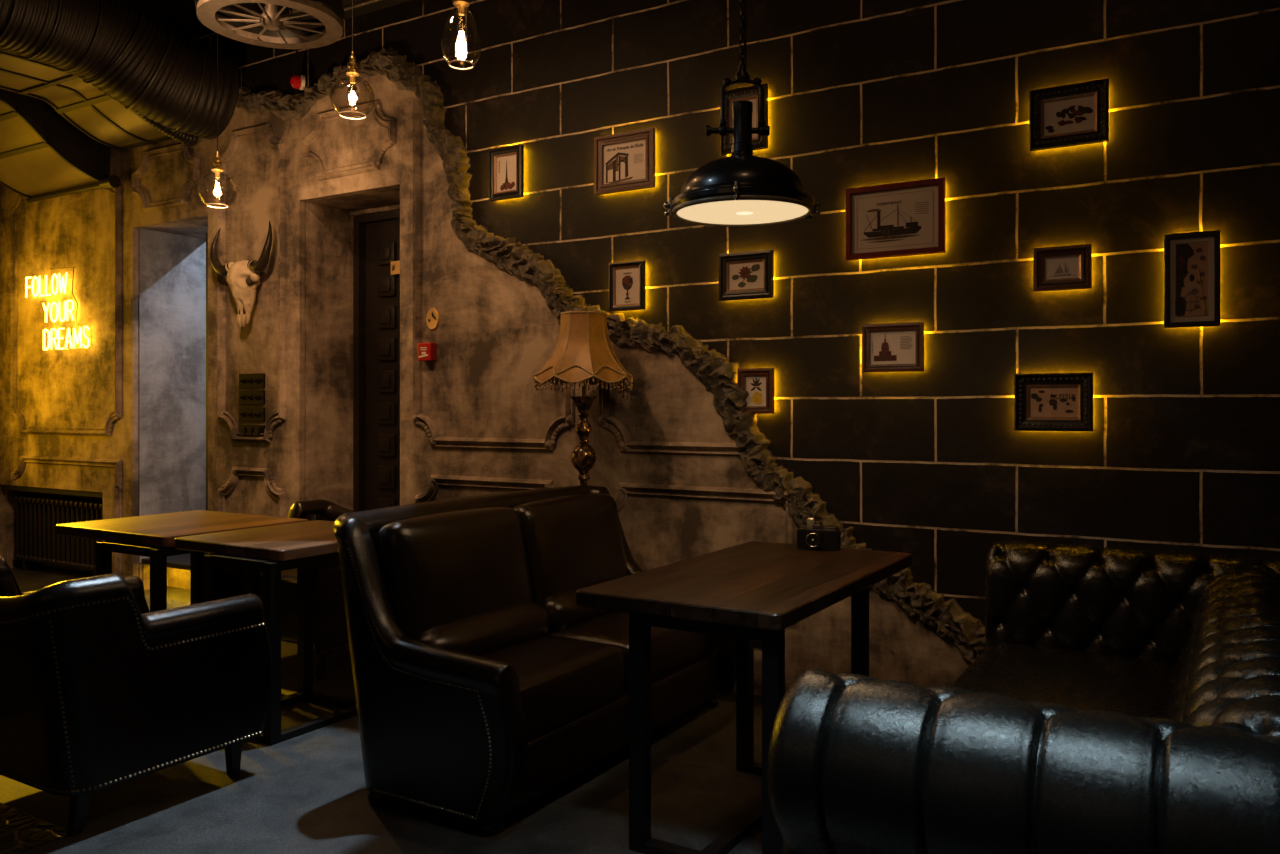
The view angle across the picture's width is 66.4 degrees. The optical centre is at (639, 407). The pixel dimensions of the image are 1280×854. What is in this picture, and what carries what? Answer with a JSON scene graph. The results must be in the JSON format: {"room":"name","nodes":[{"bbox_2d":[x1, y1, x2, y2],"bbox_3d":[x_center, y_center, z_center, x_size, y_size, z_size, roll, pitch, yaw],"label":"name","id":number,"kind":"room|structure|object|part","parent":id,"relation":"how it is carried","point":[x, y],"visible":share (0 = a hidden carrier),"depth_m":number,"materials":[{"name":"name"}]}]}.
{"room":"bar","nodes":[
{"label":"bar","id":0,"kind":"room"},
{"bbox_2d":[0,484,5,559],"bbox_3d":[-6.990,-0.625,4.917,0.150,3.850,7.600,0,0,31],"label":"wall","id":1,"kind":"structure","parent":0,"point":[2,491],"depth_m":7.87,"materials":[{"name":"paint"}]},
{"bbox_2d":[136,0,254,32],"bbox_3d":[-2.430,-2.600,2.167,11.600,0.100,7.600,0,0,31],"label":"ceiling","id":2,"kind":"structure","parent":0,"point":[182,14],"depth_m":6.30,"materials":[{"name":"black paint"}]},
{"bbox_2d":[0,0,238,139],"bbox_3d":[-3.428,-2.090,5.070,0.709,0.799,2.741,0,0,31],"label":"flexible duct","id":3,"kind":"object","parent":2,"relation":"hanging from","point":[138,60],"visible":1,"depth_m":5.62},
{"bbox_2d":[207,11,228,207],"bbox_3d":[-2.251,-1.811,5.212,0.196,1.477,0.196,0,0,31],"label":"pendant lamp","id":4,"kind":"object","parent":2,"relation":"hanging from","point":[217,168],"visible":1,"depth_m":5.21,"materials":[{"name":"gold metal"}]},
{"bbox_3d":[-2.251,-1.953,5.212,0.005,1.195,0.006,0,0,31],"label":"cord","id":5,"kind":"part","parent":4,"relation":"part of","materials":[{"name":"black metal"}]},
{"bbox_2d":[195,0,343,48],"bbox_3d":[-1.805,-2.205,4.791,0.684,0.690,0.684,0,0,31],"label":"wheel","id":6,"kind":"object","parent":2,"relation":"hanging from","point":[270,35],"visible":1,"depth_m":4.82,"materials":[{"name":"brown wood"}]},
{"bbox_2d":[339,0,366,119],"bbox_3d":[-1.293,-1.931,4.400,0.195,1.237,0.195,0,0,31],"label":"pendant lamp","id":7,"kind":"object","parent":2,"relation":"hanging from","point":[352,72],"visible":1,"depth_m":4.39,"materials":[{"name":"gold metal"}]},
{"bbox_3d":[-1.293,-2.071,4.400,0.005,0.959,0.006,0,0,31],"label":"cord","id":8,"kind":"part","parent":7,"relation":"part of","materials":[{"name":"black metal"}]},
{"bbox_2d":[448,0,473,69],"bbox_3d":[-0.657,-1.904,3.596,0.148,1.292,0.148,0,0,31],"label":"pendant lamp","id":9,"kind":"object","parent":2,"relation":"hanging from","point":[461,4],"visible":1,"depth_m":3.59,"materials":[{"name":"gold metal"}]},
{"bbox_2d":[663,0,820,228],"bbox_3d":[0.338,-1.598,3.247,0.476,1.923,0.483,0,0,31],"label":"dome pendant lamp","id":10,"kind":"object","parent":2,"relation":"hanging from","point":[740,189],"visible":1,"depth_m":3.16,"materials":[{"name":"black metal"}]},
{"bbox_2d":[677,200,807,224],"bbox_3d":[0.339,-0.649,3.250,0.438,0.001,0.438,0,0,31],"label":"diffuser","id":11,"kind":"object","parent":10,"relation":"attached to","point":[764,211],"depth_m":3.24,"materials":[{"name":"white glass"}]},
{"bbox_3d":[0.339,-0.756,3.250,0.476,0.198,0.476,0,0,31],"label":"lamp shade","id":12,"kind":"part","parent":10,"relation":"part of","materials":[{"name":"black metal"}]},
{"bbox_3d":[0.342,-1.837,3.248,0.023,1.444,0.024,0,0,-15],"label":"chain","id":13,"kind":"part","parent":10,"relation":"part of","materials":[{"name":"black metal"}]},
{"bbox_2d":[0,566,761,853],"bbox_3d":[-1.759,1.350,3.280,11.600,0.100,10.200,0,0,31],"label":"floor","id":14,"kind":"structure","parent":0,"point":[307,793],"depth_m":3.22,"materials":[{"name":"concrete"}]},
{"bbox_2d":[0,803,69,853],"bbox_3d":[-3.039,1.297,2.919,2.180,0.006,1.460,0,0,31],"label":"rug","id":15,"kind":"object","parent":14,"relation":"on","point":[20,832],"depth_m":2.98,"materials":[{"name":"carpet"}]},
{"bbox_2d":[14,495,102,575],"bbox_3d":[-4.458,1.005,7.617,1.247,0.590,0.180,0,0,31],"label":"radiator","id":16,"kind":"object","parent":14,"relation":"on","point":[37,543],"visible":0.8,"depth_m":7.60,"materials":[{"name":"metal"}]},
{"bbox_2d":[0,556,272,835],"bbox_3d":[-1.874,0.910,3.389,0.816,0.780,0.815,0,0,31],"label":"armchair","id":17,"kind":"object","parent":14,"relation":"on","point":[100,690],"visible":1,"depth_m":3.05,"materials":[{"name":"brown leather"}]},
{"bbox_3d":[-1.716,1.220,3.002,0.048,0.160,0.069,0,0,31],"label":"leg","id":18,"kind":"part","parent":17,"relation":"part of","materials":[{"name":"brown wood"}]},
{"bbox_3d":[-1.885,0.874,3.371,0.816,0.572,0.766,0,0,31],"label":"nailhead trim","id":19,"kind":"part","parent":17,"relation":"part of","materials":[{"name":"gold metal"}]},
{"bbox_3d":[-1.439,1.220,3.461,0.048,0.160,0.048,0,0,31],"label":"leg","id":20,"kind":"part","parent":17,"relation":"part of","materials":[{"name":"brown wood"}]},
{"bbox_2d":[141,553,205,589],"bbox_3d":[-2.493,1.188,7.880,0.840,0.225,2.680,0,0,31],"label":"passage","id":21,"kind":"object","parent":14,"relation":"on","point":[178,566],"visible":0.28,"depth_m":6.99,"materials":[{"name":"paint"}]},
{"bbox_2d":[55,510,308,611],"bbox_3d":[-2.201,0.925,4.695,0.870,0.750,0.804,0,0,31],"label":"dining table","id":22,"kind":"object","parent":14,"relation":"on","point":[152,536],"visible":0.45,"depth_m":4.49,"materials":[{"name":"brown wood"}]},
{"bbox_3d":[-2.397,0.950,4.371,0.048,0.700,0.048,0,0,31],"label":"leg","id":23,"kind":"part","parent":22,"relation":"part of","materials":[{"name":"black metal"}]},
{"bbox_3d":[-2.050,0.950,4.162,0.048,0.700,0.048,0,0,31],"label":"leg","id":24,"kind":"part","parent":22,"relation":"part of","materials":[{"name":"black metal"}]},
{"bbox_3d":[-2.156,0.950,4.769,0.048,0.700,0.048,0,0,31],"label":"leg","id":25,"kind":"part","parent":22,"relation":"part of","materials":[{"name":"black metal"}]},
{"bbox_3d":[-1.810,0.950,4.560,0.048,0.700,0.048,0,0,31],"label":"leg","id":26,"kind":"part","parent":22,"relation":"part of","materials":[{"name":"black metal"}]},
{"bbox_2d":[175,520,356,745],"bbox_3d":[-1.492,0.925,4.273,0.690,0.750,0.804,0,0,31],"label":"dining table","id":27,"kind":"object","parent":14,"relation":"on","point":[271,550],"visible":0.61,"depth_m":3.98,"materials":[{"name":"brown wood"}]},
{"bbox_3d":[-1.739,0.950,3.980,0.048,0.700,0.048,0,0,31],"label":"leg","id":28,"kind":"part","parent":27,"relation":"part of","materials":[{"name":"black metal"}]},
{"bbox_3d":[-1.426,0.950,3.792,0.048,0.700,0.048,0,0,31],"label":"leg","id":29,"kind":"part","parent":27,"relation":"part of","materials":[{"name":"black metal"}]},
{"bbox_3d":[-1.499,0.950,4.378,0.048,0.700,0.048,0,0,31],"label":"leg","id":30,"kind":"part","parent":27,"relation":"part of","materials":[{"name":"black metal"}]},
{"bbox_2d":[210,499,355,679],"bbox_3d":[-1.672,0.910,5.108,0.816,0.780,0.815,0,0,31],"label":"armchair","id":31,"kind":"object","parent":14,"relation":"on","point":[330,632],"visible":0.17,"depth_m":4.72,"materials":[{"name":"brown leather"}]},
{"bbox_3d":[-1.693,1.030,5.074,0.700,0.240,0.580,0,0,31],"label":"seat","id":32,"kind":"part","parent":31,"relation":"part of","materials":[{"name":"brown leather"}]},
{"bbox_3d":[-1.532,1.220,4.691,0.048,0.160,0.048,0,0,31],"label":"leg","id":33,"kind":"part","parent":31,"relation":"part of","materials":[{"name":"brown wood"}]},
{"bbox_3d":[-1.660,0.874,5.127,0.816,0.572,0.766,0,0,31],"label":"nailhead trim","id":34,"kind":"part","parent":31,"relation":"part of","materials":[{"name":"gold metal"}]},
{"bbox_2d":[333,485,735,834],"bbox_3d":[-0.320,0.828,3.784,0.831,0.945,1.618,0,0,31],"label":"leather sofa","id":35,"kind":"object","parent":14,"relation":"on","point":[482,684],"visible":0.83,"depth_m":3.32,"materials":[{"name":"brown leather"}]},
{"bbox_3d":[-0.705,0.854,3.078,0.610,0.781,0.008,0,0,31],"label":"nailhead trim","id":36,"kind":"part","parent":35,"relation":"part of","materials":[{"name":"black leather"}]},
{"bbox_2d":[376,507,532,639],"bbox_3d":[-0.653,0.640,3.574,0.222,0.517,0.695,0,0,31],"label":"cushion","id":37,"kind":"object","parent":35,"relation":"on","point":[440,571],"depth_m":3.44,"materials":[{"name":"brown leather"}]},
{"bbox_2d":[415,602,548,655],"bbox_3d":[-0.567,0.825,3.522,0.189,0.173,0.690,0,0,31],"label":"lumbar cushion","id":38,"kind":"object","parent":35,"relation":"on","point":[488,630],"depth_m":3.45,"materials":[{"name":"brown leather"}]},
{"bbox_2d":[480,635,623,740],"bbox_3d":[-0.453,0.975,3.450,0.564,0.239,0.700,0,0,31],"label":"seat cushion","id":39,"kind":"object","parent":35,"relation":"on","point":[570,688],"depth_m":3.35,"materials":[{"name":"brown leather"}]},
{"bbox_2d":[512,493,627,604],"bbox_3d":[-0.289,0.640,4.177,0.222,0.517,0.695,0,0,31],"label":"cushion","id":40,"kind":"object","parent":35,"relation":"on","point":[572,543],"depth_m":4.05,"materials":[{"name":"brown leather"}]},
{"bbox_2d":[541,575,626,631],"bbox_3d":[-0.203,0.825,4.125,0.189,0.173,0.690,0,0,31],"label":"lumbar cushion","id":41,"kind":"object","parent":35,"relation":"on","point":[559,602],"depth_m":3.89,"materials":[{"name":"brown leather"}]},
{"bbox_2d":[546,611,711,690],"bbox_3d":[-0.086,0.975,4.058,0.564,0.239,0.700,0,0,31],"label":"seat cushion","id":42,"kind":"object","parent":35,"relation":"on","point":[678,657],"depth_m":3.87,"materials":[{"name":"brown leather"}]},
{"bbox_2d":[533,310,632,484],"bbox_3d":[-0.266,0.420,4.622,0.461,1.760,0.461,0,0,-36],"label":"floor lamp","id":43,"kind":"object","parent":14,"relation":"on","point":[583,352],"visible":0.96,"depth_m":4.53,"materials":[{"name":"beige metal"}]},
{"bbox_3d":[-0.266,-0.279,4.622,0.466,0.327,0.466,0,0,31],"label":"lamp shade","id":44,"kind":"part","parent":43,"relation":"part of","materials":[{"name":"beige fabric"}]},
{"bbox_3d":[-0.266,-0.170,4.622,0.443,0.050,0.443,0,0,9],"label":"braid trim","id":45,"kind":"part","parent":43,"relation":"part of","materials":[{"name":"beige fabric"}]},
{"bbox_2d":[576,541,911,853],"bbox_3d":[0.416,0.925,3.323,0.670,0.750,1.280,0,0,31],"label":"dining table","id":46,"kind":"object","parent":14,"relation":"on","point":[748,592],"visible":0.85,"depth_m":2.90,"materials":[{"name":"brown wood"}]},
{"bbox_3d":[0.000,0.950,2.885,0.048,0.700,0.048,0,0,31],"label":"leg","id":47,"kind":"part","parent":46,"relation":"part of","materials":[{"name":"black metal"}]},
{"bbox_3d":[0.377,0.950,3.510,0.048,0.700,0.048,0,0,31],"label":"leg","id":48,"kind":"part","parent":46,"relation":"part of","materials":[{"name":"black metal"}]},
{"bbox_3d":[0.364,0.950,2.665,0.048,0.700,0.048,0,0,31],"label":"leg","id":49,"kind":"part","parent":46,"relation":"part of","materials":[{"name":"black metal"}]},
{"bbox_2d":[797,518,840,550],"bbox_3d":[0.687,0.489,3.777,0.165,0.122,0.076,0,0,22],"label":"vintage camera","id":50,"kind":"object","parent":46,"relation":"on","point":[813,536],"visible":1,"depth_m":3.76,"materials":[{"name":"black metal"}]},
{"bbox_3d":[0.741,0.950,3.290,0.048,0.700,0.048,0,0,31],"label":"leg","id":51,"kind":"part","parent":46,"relation":"part of","materials":[{"name":"black metal"}]},
{"bbox_2d":[767,541,1279,853],"bbox_3d":[1.268,0.899,2.571,1.085,0.803,2.292,0,0,31],"label":"sofa","id":52,"kind":"object","parent":14,"relation":"on","point":[1118,700],"visible":1,"depth_m":1.79,"materials":[{"name":"black leather"}]},
{"bbox_3d":[0.772,0.875,1.735,1.070,0.690,0.348,0,0,31],"label":"arm","id":53,"kind":"part","parent":52,"relation":"part of","materials":[{"name":"black leather"}]},
{"bbox_2d":[950,643,1176,717],"bbox_3d":[1.342,0.945,3.076,0.659,0.233,0.845,0,0,31],"label":"seat cushion","id":54,"kind":"object","parent":52,"relation":"on","point":[1136,680],"depth_m":3.05,"materials":[{"name":"black leather"}]},
{"bbox_3d":[1.792,0.849,3.440,1.085,0.703,0.263,0,0,31],"label":"arm","id":55,"kind":"part","parent":52,"relation":"part of","materials":[{"name":"black leather"}]},
{"bbox_2d":[0,74,970,695],"bbox_3d":[-1.786,-0.362,5.842,7.786,3.325,0.040,0,0,31],"label":"wall","id":56,"kind":"structure","parent":0,"point":[496,330],"depth_m":5.80,"materials":[{"name":"brown paint"}]},
{"bbox_2d":[0,89,109,197],"bbox_3d":[-4.963,-1.970,6.060,1.010,0.743,2.850,0,0,31],"label":"ceiling panel","id":57,"kind":"object","parent":56,"relation":"attached to","point":[42,153],"visible":0.73,"depth_m":6.83,"materials":[{"name":"paint"}]},
{"bbox_2d":[26,175,120,202],"bbox_3d":[-4.181,-1.595,7.182,1.160,0.089,0.090,0,0,31],"label":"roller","id":58,"kind":"object","parent":57,"relation":"attached to","point":[112,181],"visible":1,"depth_m":7.04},
{"bbox_3d":[-4.241,-1.585,7.218,1.020,0.034,0.036,0,0,31],"label":"rod","id":59,"kind":"part","parent":58,"relation":"part of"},
{"bbox_2d":[25,267,92,349],"bbox_3d":[-4.361,-0.740,7.341,0.861,0.628,0.050,0,0,31],"label":"sign","id":60,"kind":"object","parent":56,"relation":"attached to","point":[62,285],"visible":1,"depth_m":7.30,"materials":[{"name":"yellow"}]},
{"bbox_2d":[11,170,121,435],"bbox_3d":[-4.327,-0.752,7.337,1.466,1.911,0.041,0,0,31],"label":"trim","id":61,"kind":"structure","parent":56,"relation":"attached to","point":[115,415],"depth_m":7.17,"materials":[{"name":"paint"}]},
{"bbox_2d":[11,455,121,485],"bbox_3d":[-4.327,0.466,7.337,1.466,0.188,0.041,0,0,31],"label":"trim","id":62,"kind":"structure","parent":56,"relation":"attached to","point":[23,459],"depth_m":7.28,"materials":[{"name":"paint"}]},
{"bbox_2d":[0,51,171,151],"bbox_3d":[-4.091,-2.062,5.536,0.685,0.503,2.855,0,0,31],"label":"ceiling panel","id":63,"kind":"object","parent":56,"relation":"attached to","point":[102,118],"visible":0.47,"depth_m":6.36,"materials":[{"name":"paint"}]},
{"bbox_2d":[0,50,197,146],"bbox_3d":[-3.717,-1.931,5.306,0.151,0.387,2.847,0,0,31],"label":"pipe","id":64,"kind":"object","parent":56,"relation":"attached to","point":[184,138],"visible":0.12,"depth_m":6.37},
{"bbox_2d":[114,485,121,575],"bbox_3d":[-3.725,0.915,6.971,0.056,0.730,0.034,0,0,31],"label":"trim","id":65,"kind":"structure","parent":56,"relation":"attached to","point":[117,489],"depth_m":6.96,"materials":[{"name":"paint"}]},
{"bbox_2d":[132,143,199,211],"bbox_3d":[-3.252,-1.575,6.689,0.736,0.426,0.041,0,0,31],"label":"trim","id":66,"kind":"structure","parent":56,"relation":"attached to","point":[191,161],"depth_m":6.67,"materials":[{"name":"paint"}]},
{"bbox_2d":[206,233,207,554],"bbox_3d":[-2.851,0.070,6.508,0.036,2.460,0.060,0,0,31],"label":"trim","id":67,"kind":"structure","parent":56,"relation":"attached to","point":[206,233],"depth_m":6.49,"materials":[{"name":"paint"}]},
{"bbox_2d":[210,221,271,326],"bbox_3d":[-2.506,-0.832,6.154,0.575,0.647,0.170,0,0,31],"label":"skull","id":68,"kind":"object","parent":56,"relation":"attached to","point":[243,277],"visible":1,"depth_m":6.11,"materials":[{"name":"beige"}]},
{"bbox_2d":[246,277,252,284],"bbox_3d":[-2.436,-0.790,6.100,0.048,0.053,0.043,0,0,31],"label":"socket","id":69,"kind":"object","parent":68,"relation":"attached to","point":[249,280],"depth_m":6.08,"materials":[{"name":"beige"}]},
{"bbox_2d":[217,122,285,441],"bbox_3d":[-2.477,-0.785,6.222,0.646,2.006,0.041,0,0,31],"label":"trim","id":70,"kind":"structure","parent":56,"relation":"attached to","point":[278,145],"depth_m":6.23,"materials":[{"name":"paint"}]},
{"bbox_2d":[217,467,285,516],"bbox_3d":[-2.477,0.771,6.222,0.646,0.778,0.041,0,0,31],"label":"trim","id":71,"kind":"structure","parent":56,"relation":"attached to","point":[228,488],"depth_m":6.21,"materials":[{"name":"paint"}]},
{"bbox_2d":[239,373,264,387],"bbox_3d":[-2.434,-0.170,6.183,0.242,0.089,0.046,0,0,31],"label":"light switch","id":72,"kind":"object","parent":56,"relation":"attached to","point":[257,380],"visible":1,"depth_m":6.16,"materials":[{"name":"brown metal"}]},
{"bbox_2d":[239,407,264,421],"bbox_3d":[-2.434,0.043,6.183,0.242,0.088,0.046,0,0,31],"label":"light switch","id":73,"kind":"object","parent":56,"relation":"attached to","point":[257,414],"visible":1,"depth_m":6.16,"materials":[{"name":"brown metal"}]},
{"bbox_2d":[239,390,264,403],"bbox_3d":[-2.434,-0.066,6.183,0.242,0.081,0.046,0,0,31],"label":"light switch","id":74,"kind":"object","parent":56,"relation":"attached to","point":[245,397],"visible":1,"depth_m":6.16,"materials":[{"name":"brown metal"}]},
{"bbox_2d":[239,425,264,436],"bbox_3d":[-2.452,0.149,6.206,0.243,0.073,0.025,0,0,31],"label":"light switch","id":75,"kind":"object","parent":56,"relation":"attached to","point":[257,430],"visible":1,"depth_m":6.20,"materials":[{"name":"brown metal"}]},
{"bbox_2d":[302,99,395,180],"bbox_3d":[-1.728,-1.575,5.770,0.776,0.406,0.041,0,0,31],"label":"trim","id":76,"kind":"structure","parent":56,"relation":"attached to","point":[386,122],"depth_m":5.75,"materials":[{"name":"paint"}]},
{"bbox_2d":[418,342,435,360],"bbox_3d":[-1.181,-0.309,5.425,0.098,0.100,0.050,0,0,31],"label":"button","id":77,"kind":"object","parent":56,"relation":"attached to","point":[426,351],"visible":1,"depth_m":5.40,"materials":[{"name":"red plastic"}]},
{"bbox_2d":[426,308,438,329],"bbox_3d":[-1.152,-0.492,5.429,0.092,0.121,0.012,0,0,31],"label":"oval plaque","id":78,"kind":"object","parent":56,"relation":"attached to","point":[432,319],"visible":1,"depth_m":5.42,"materials":[{"name":"gold metal"}]},
{"bbox_2d":[415,475,554,502],"bbox_3d":[-0.803,0.715,5.212,1.076,0.686,0.041,0,0,31],"label":"trim","id":79,"kind":"structure","parent":56,"relation":"attached to","point":[435,481],"depth_m":5.24,"materials":[{"name":"paint"}]},
{"bbox_2d":[413,98,574,449],"bbox_3d":[-0.806,-0.756,5.213,1.101,1.948,0.041,0,0,31],"label":"trim","id":80,"kind":"structure","parent":56,"relation":"attached to","point":[565,421],"depth_m":5.46,"materials":[{"name":"paint"}]},
{"bbox_2d":[599,382,741,454],"bbox_3d":[0.129,-0.071,4.649,0.783,0.578,0.041,0,0,31],"label":"trim","id":81,"kind":"structure","parent":56,"relation":"attached to","point":[610,422],"depth_m":4.70,"materials":[{"name":"paint"}]},
{"bbox_2d":[614,482,796,642],"bbox_3d":[0.241,0.713,4.582,1.056,0.691,0.041,0,0,31],"label":"trim","id":82,"kind":"structure","parent":56,"relation":"attached to","point":[724,493],"depth_m":4.54,"materials":[{"name":"paint"}]},
{"bbox_2d":[6,0,1279,625],"bbox_3d":[-0.309,-0.625,5.296,11.200,3.850,0.550,0,0,31],"label":"wall","id":83,"kind":"structure","parent":0,"point":[1181,452],"depth_m":4.06,"materials":[{"name":"black brick"}]},
{"bbox_2d":[1,484,102,497],"bbox_3d":[-4.438,0.635,7.588,1.440,0.040,0.270,0,0,31],"label":"trim","id":84,"kind":"structure","parent":83,"relation":"attached to","point":[5,487],"depth_m":7.45,"materials":[{"name":"brown wood"}]},
{"bbox_2d":[139,228,205,562],"bbox_3d":[-3.410,-0.086,7.169,0.004,2.372,0.545,0,0,31],"label":"wall","id":85,"kind":"structure","parent":83,"relation":"attached to","point":[172,267],"depth_m":7.15,"materials":[{"name":"paint"}]},
{"bbox_2d":[290,49,304,89],"bbox_3d":[-2.052,-2.076,5.939,0.141,0.296,0.095,0,0,-41],"label":"fire alarm","id":86,"kind":"object","parent":83,"relation":"attached to","point":[297,81],"visible":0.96,"depth_m":5.90,"materials":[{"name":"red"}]},
{"bbox_3d":[-2.056,-2.118,5.962,0.030,0.212,0.118,0,0,31],"label":"stem","id":87,"kind":"part","parent":86,"relation":"part of","materials":[{"name":"black metal"}]},
{"bbox_2d":[255,0,410,29],"bbox_3d":[0.279,-2.435,4.479,5.950,0.230,0.238,0,0,31],"label":"trim","id":88,"kind":"structure","parent":83,"relation":"attached to","point":[382,4],"depth_m":5.73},
{"bbox_2d":[350,205,399,215],"bbox_3d":[-1.514,-1.258,6.139,0.845,0.025,0.030,0,0,31],"label":"trim","id":89,"kind":"structure","parent":83,"relation":"attached to","point":[394,207],"depth_m":6.23,"materials":[{"name":"paint"}]},
{"bbox_2d":[353,210,399,511],"bbox_3d":[-1.478,0.020,6.199,0.845,2.560,0.110,0,0,31],"label":"door","id":90,"kind":"structure","parent":83,"relation":"in","point":[376,236],"depth_m":6.34,"materials":[{"name":"brown wood"}]},
{"bbox_2d":[391,261,399,274],"bbox_3d":[-1.550,-0.887,6.203,0.085,0.085,0.009,0,0,31],"label":"plate","id":91,"kind":"object","parent":90,"relation":"attached to","point":[395,265],"visible":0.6,"depth_m":6.20,"materials":[{"name":"gold metal"}]},
{"bbox_2d":[489,144,523,201],"bbox_3d":[-0.708,-1.240,5.180,0.219,0.272,0.031,0,0,31],"label":"picture frame","id":92,"kind":"object","parent":83,"relation":"attached to","point":[506,164],"visible":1,"depth_m":5.18,"materials":[{"name":"black paint"}]},
{"bbox_2d":[236,47,985,663],"bbox_3d":[-0.614,-0.401,5.094,5.136,3.466,0.108,0,0,31],"label":"broken wall edge","id":93,"kind":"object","parent":83,"relation":"attached to","point":[946,619],"depth_m":4.71,"materials":[{"name":"paint"}]},
{"bbox_2d":[594,127,654,194],"bbox_3d":[-0.076,-1.204,4.798,0.340,0.284,0.031,0,0,31],"label":"picture frame","id":94,"kind":"object","parent":83,"relation":"attached to","point":[625,161],"visible":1,"depth_m":4.79,"materials":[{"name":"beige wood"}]},
{"bbox_2d":[609,260,645,311],"bbox_3d":[-0.062,-0.595,4.790,0.198,0.237,0.031,0,0,31],"label":"picture frame","id":95,"kind":"object","parent":83,"relation":"attached to","point":[627,280],"visible":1,"depth_m":4.79,"materials":[{"name":"black paint"}]},
{"bbox_2d":[720,83,767,154],"bbox_3d":[0.475,-1.313,4.462,0.227,0.287,0.037,0,0,31],"label":"picture frame","id":96,"kind":"object","parent":83,"relation":"attached to","point":[750,93],"visible":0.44,"depth_m":4.45,"materials":[{"name":"black paint"}]},
{"bbox_2d":[718,249,773,300],"bbox_3d":[0.483,-0.602,4.461,0.266,0.215,0.031,0,0,31],"label":"picture frame","id":97,"kind":"object","parent":83,"relation":"attached to","point":[749,274],"visible":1,"depth_m":4.46,"materials":[{"name":"black paint"}]},
{"bbox_2d":[737,368,773,413],"bbox_3d":[0.526,-0.075,4.435,0.173,0.206,0.031,0,0,31],"label":"picture frame","id":98,"kind":"object","parent":83,"relation":"attached to","point":[759,382],"visible":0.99,"depth_m":4.43,"materials":[{"name":"red wood"}]},
{"bbox_2d":[862,322,923,371],"bbox_3d":[1.063,-0.252,4.111,0.258,0.204,0.031,0,0,31],"label":"picture frame","id":99,"kind":"object","parent":83,"relation":"attached to","point":[887,347],"visible":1,"depth_m":4.11,"materials":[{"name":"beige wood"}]},
{"bbox_2d":[845,177,945,260],"bbox_3d":[1.069,-0.787,4.109,0.419,0.306,0.029,0,0,31],"label":"picture frame","id":100,"kind":"object","parent":83,"relation":"attached to","point":[908,218],"visible":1,"depth_m":4.10,"materials":[{"name":"red paint"}]},
{"bbox_2d":[1014,372,1092,431],"bbox_3d":[1.599,-0.021,3.784,0.281,0.224,0.037,0,0,31],"label":"picture frame","id":101,"kind":"object","parent":83,"relation":"attached to","point":[1042,401],"visible":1,"depth_m":3.78,"materials":[{"name":"black paint"}]},
{"bbox_2d":[1033,244,1091,291],"bbox_3d":[1.628,-0.537,3.770,0.206,0.168,0.031,0,0,31],"label":"picture frame","id":102,"kind":"object","parent":83,"relation":"attached to","point":[1057,268],"visible":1,"depth_m":3.77,"materials":[{"name":"red wood"}]},
{"bbox_2d":[1029,78,1108,150],"bbox_3d":[1.646,-1.121,3.756,0.279,0.231,0.037,0,0,31],"label":"picture frame","id":103,"kind":"object","parent":83,"relation":"attached to","point":[1076,114],"visible":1,"depth_m":3.75,"materials":[{"name":"black paint"}]},
{"bbox_2d":[1164,230,1219,327],"bbox_3d":[2.001,-0.463,3.547,0.178,0.342,0.029,0,0,31],"label":"picture frame","id":104,"kind":"object","parent":83,"relation":"attached to","point":[1191,259],"visible":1,"depth_m":3.55,"materials":[{"name":"black paint"}]},
{"bbox_3d":[2.027,-0.418,3.529,0.022,0.175,0.003,0,0,31],"label":"gold cord","id":105,"kind":"part","parent":104,"relation":"part of","materials":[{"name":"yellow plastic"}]},
{"bbox_3d":[2.544,-0.625,2.378,0.100,3.850,1.500,0,0,31],"label":"wall","id":106,"kind":"structure","parent":0,"visible":0},
{"bbox_2d":[289,0,321,12],"bbox_3d":[0.359,-2.245,4.128,5.450,0.030,0.032,0,0,31],"label":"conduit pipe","id":107,"kind":"object","parent":106,"relation":"attached to","point":[293,10],"visible":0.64,"depth_m":5.51,"materials":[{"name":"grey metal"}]},
{"bbox_2d":[314,0,380,18],"bbox_3d":[0.446,-2.200,4.146,5.320,0.023,0.024,0,0,31],"label":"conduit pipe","id":108,"kind":"object","parent":106,"relation":"attached to","point":[366,2],"visible":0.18,"depth_m":5.33,"materials":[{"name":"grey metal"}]}
]}

